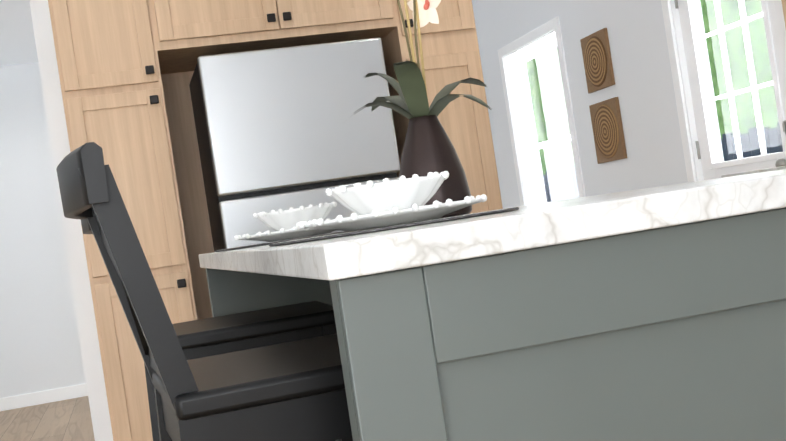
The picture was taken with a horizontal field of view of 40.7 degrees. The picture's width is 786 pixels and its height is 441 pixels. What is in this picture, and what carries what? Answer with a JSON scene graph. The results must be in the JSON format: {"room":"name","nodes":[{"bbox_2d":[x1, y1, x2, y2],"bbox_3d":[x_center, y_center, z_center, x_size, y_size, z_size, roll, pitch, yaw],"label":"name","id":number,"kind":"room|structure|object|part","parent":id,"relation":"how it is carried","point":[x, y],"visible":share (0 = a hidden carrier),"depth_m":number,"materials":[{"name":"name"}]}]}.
{"room":"kitchen","nodes":[
{"label":"kitchen","id":0,"kind":"room"},
{"bbox_2d":[0,63,85,397],"bbox_3d":[-1.236,-0.110,8.028,3.880,2.440,0.110,-8,0,-14],"label":"wall","id":1,"kind":"structure","parent":0,"point":[40,347],"depth_m":7.62,"materials":[{"name":"paint"}]},
{"bbox_2d":[0,383,87,410],"bbox_3d":[-1.048,1.050,7.968,3.880,0.090,0.014,-8,0,-14],"label":"baseboard","id":2,"kind":"structure","parent":1,"relation":"attached to","point":[41,397],"depth_m":7.58,"materials":[{"name":"paint"}]},
{"bbox_2d":[0,396,94,440],"bbox_3d":[0.041,0.958,4.022,4.030,0.050,14.300,-8,0,-14],"label":"floor","id":3,"kind":"structure","parent":0,"point":[67,420],"depth_m":6.62,"materials":[{"name":"brown wood"}]},
{"bbox_2d":[48,0,199,440],"bbox_3d":[-1.125,-0.099,4.498,0.390,2.385,0.615,-8,0,-14],"label":"tall cabinet","id":4,"kind":"object","parent":3,"relation":"on","point":[126,68],"depth_m":4.21,"materials":[{"name":"brown wood"}]},
{"bbox_2d":[56,142,351,440],"bbox_3d":[-0.121,0.417,1.451,0.505,1.066,0.396,-8,0,-17],"label":"bar stool","id":5,"kind":"object","parent":3,"relation":"on","point":[292,391],"visible":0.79,"depth_m":1.25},
{"bbox_2d":[81,219,352,440],"bbox_3d":[-0.349,0.452,2.314,0.505,1.066,0.396,-8,0,-12],"label":"bar stool","id":6,"kind":"object","parent":3,"relation":"on","point":[212,336],"visible":0.19,"depth_m":2.15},
{"bbox_2d":[189,38,399,251],"bbox_3d":[-0.369,0.140,4.626,0.761,1.690,0.668,-8,0,-14],"label":"refrigerator","id":7,"kind":"object","parent":3,"relation":"on","point":[277,129],"visible":0.5,"depth_m":4.30,"materials":[{"name":"silver metal"}]},
{"bbox_2d":[381,0,502,213],"bbox_3d":[0.197,-0.296,4.838,0.350,2.385,0.615,-8,0,-14],"label":"tall cabinet","id":8,"kind":"object","parent":3,"relation":"on","point":[450,48],"depth_m":4.57,"materials":[{"name":"brown wood"}]},
{"bbox_2d":[206,209,785,440],"bbox_3d":[0.279,0.453,2.094,1.035,0.878,1.854,-8,0,-14],"label":"kitchen island","id":9,"kind":"object","parent":3,"relation":"on","point":[653,314],"depth_m":1.14,"materials":[{"name":"wood"}]},
{"bbox_2d":[199,169,785,284],"bbox_3d":[0.203,0.002,2.092,1.040,0.038,1.890,-8,0,-14],"label":"island countertop","id":10,"kind":"structure","parent":9,"relation":"on","point":[575,221],"depth_m":1.13,"materials":[{"name":"white stone"}]},
{"bbox_2d":[215,231,345,251],"bbox_3d":[-0.223,0.044,2.531,0.404,0.004,0.404,-8,0,-14],"label":"placemat","id":11,"kind":"object","parent":10,"relation":"on","point":[255,245],"visible":0.73,"depth_m":2.36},
{"bbox_2d":[234,226,334,241],"bbox_3d":[-0.226,0.027,2.533,0.313,0.028,0.312,-8,0,-14],"label":"plate","id":12,"kind":"object","parent":11,"relation":"on","point":[281,234],"visible":0.6,"depth_m":2.43,"materials":[{"name":"white ceramic"}]},
{"bbox_2d":[253,201,336,230],"bbox_3d":[-0.229,0.000,2.531,0.206,0.064,0.206,-8,0,-14],"label":"bowl","id":13,"kind":"object","parent":12,"relation":"on","point":[290,218],"visible":0.73,"depth_m":2.46,"materials":[{"name":"white ceramic"}]},
{"bbox_2d":[269,207,518,246],"bbox_3d":[0.002,0.010,1.700,0.404,0.004,0.404,-8,0,-14],"label":"placemat","id":14,"kind":"object","parent":10,"relation":"on","point":[394,226],"visible":0.98,"depth_m":1.54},
{"bbox_2d":[296,194,486,231],"bbox_3d":[-0.001,-0.006,1.702,0.313,0.028,0.312,-8,0,-14],"label":"plate","id":15,"kind":"object","parent":14,"relation":"on","point":[436,209],"visible":0.98,"depth_m":1.60,"materials":[{"name":"white ceramic"}]},
{"bbox_2d":[325,171,448,214],"bbox_3d":[-0.005,-0.034,1.700,0.206,0.064,0.206,-8,0,-14],"label":"bowl","id":16,"kind":"object","parent":15,"relation":"on","point":[387,194],"visible":0.83,"depth_m":1.64,"materials":[{"name":"white ceramic"}]},
{"bbox_2d":[349,0,491,218],"bbox_3d":[-0.021,-0.338,2.173,0.488,0.699,0.381,-8,0,-14],"label":"vase","id":17,"kind":"object","parent":10,"relation":"on","point":[428,147],"visible":0.92,"depth_m":2.15,"materials":[{"name":"brown ceramic"}]},
{"bbox_2d":[721,166,785,177],"bbox_3d":[1.814,0.155,2.848,0.654,1.015,2.178,-8,0,-14],"label":"base cabinet","id":18,"kind":"object","parent":3,"relation":"on","point":[757,171],"visible":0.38,"depth_m":3.63,"materials":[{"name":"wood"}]},
{"bbox_2d":[29,0,112,440],"bbox_3d":[-0.615,-0.203,5.010,1.850,2.440,0.110,-8,0,-14],"label":"wall","id":19,"kind":"structure","parent":0,"point":[72,229],"depth_m":4.74,"materials":[{"name":"paint"}]},
{"bbox_2d":[156,0,395,79],"bbox_3d":[-0.549,-1.067,4.680,1.080,0.640,0.615,-8,0,-14],"label":"upper cabinet","id":20,"kind":"object","parent":19,"relation":"attached to","point":[189,29],"depth_m":4.39,"materials":[{"name":"brown wood"}]},
{"bbox_2d":[0,0,476,65],"bbox_3d":[-2.114,-1.244,3.563,7.760,0.060,14.300,-8,0,-14],"label":"ceiling","id":21,"kind":"structure","parent":0,"point":[17,43],"depth_m":6.69,"materials":[{"name":"paint"}]},
{"bbox_2d":[472,0,696,208],"bbox_3d":[1.713,-0.550,4.499,0.160,2.440,14.300,-8,0,-14],"label":"wall","id":22,"kind":"structure","parent":0,"point":[642,89],"depth_m":5.98,"materials":[{"name":"paint"}]},
{"bbox_2d":[498,16,585,205],"bbox_3d":[1.048,-0.516,7.013,0.144,1.460,1.070,-8,0,-14],"label":"dining room window","id":23,"kind":"structure","parent":22,"relation":"in","point":[550,44],"depth_m":7.42,"materials":[{"name":"paint"}]},
{"bbox_3d":[1.048,-0.516,7.013,0.144,1.460,1.070,-8,0,-14],"label":"dining room window trim","id":24,"kind":"part","parent":23,"relation":"part of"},
{"bbox_2d":[580,28,614,92],"bbox_3d":[1.163,-0.907,6.046,0.028,0.320,0.320,-8,0,-14],"label":"art","id":25,"kind":"object","parent":22,"relation":"attached to","point":[597,61],"visible":1,"depth_m":6.01},
{"bbox_2d":[589,97,626,163],"bbox_3d":[1.222,-0.509,6.046,0.028,0.345,0.345,-8,0,-14],"label":"art","id":26,"kind":"object","parent":22,"relation":"attached to","point":[607,128],"visible":1,"depth_m":6.00},
{"bbox_2d":[661,0,785,181],"bbox_3d":[1.649,-0.346,4.836,0.174,2.135,0.950,-8,0,-14],"label":"door frame","id":27,"kind":"structure","parent":22,"relation":"attached to","point":[679,90],"depth_m":5.22,"materials":[{"name":"paint"}]},
{"bbox_2d":[674,0,785,179],"bbox_3d":[1.591,-0.327,4.827,0.126,2.003,0.810,-8,0,-14],"label":"entry door","id":28,"kind":"structure","parent":22,"relation":"in","point":[714,166],"depth_m":4.92,"materials":[{"name":"paint"}]},
{"bbox_2d":[781,0,785,27],"bbox_3d":[1.563,-1.208,3.609,0.372,1.035,0.680,-8,0,-14],"label":"upper cabinet","id":29,"kind":"object","parent":22,"relation":"attached to","point":[784,6],"depth_m":3.85,"materials":[{"name":"brown wood"}]},
{"bbox_3d":[2.623,0.878,11.949,4.830,0.050,30.000,-8,0,-14],"label":"ground","id":30,"kind":"structure","parent":0,"visible":0},
{"bbox_2d":[543,122,782,201],"bbox_3d":[4.074,-0.168,7.446,0.030,1.590,16.490,-8,0,-14],"label":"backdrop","id":31,"kind":"object","parent":30,"relation":"on","point":[773,145],"depth_m":10.26,"materials":[{"name":"white"}]},
{"label":"outside","id":32,"kind":"structure","parent":0,"visible":0},
{"bbox_2d":[526,0,778,174],"bbox_3d":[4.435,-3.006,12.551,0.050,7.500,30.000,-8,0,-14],"label":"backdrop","id":33,"kind":"structure","parent":32,"point":[760,59],"depth_m":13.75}
]}

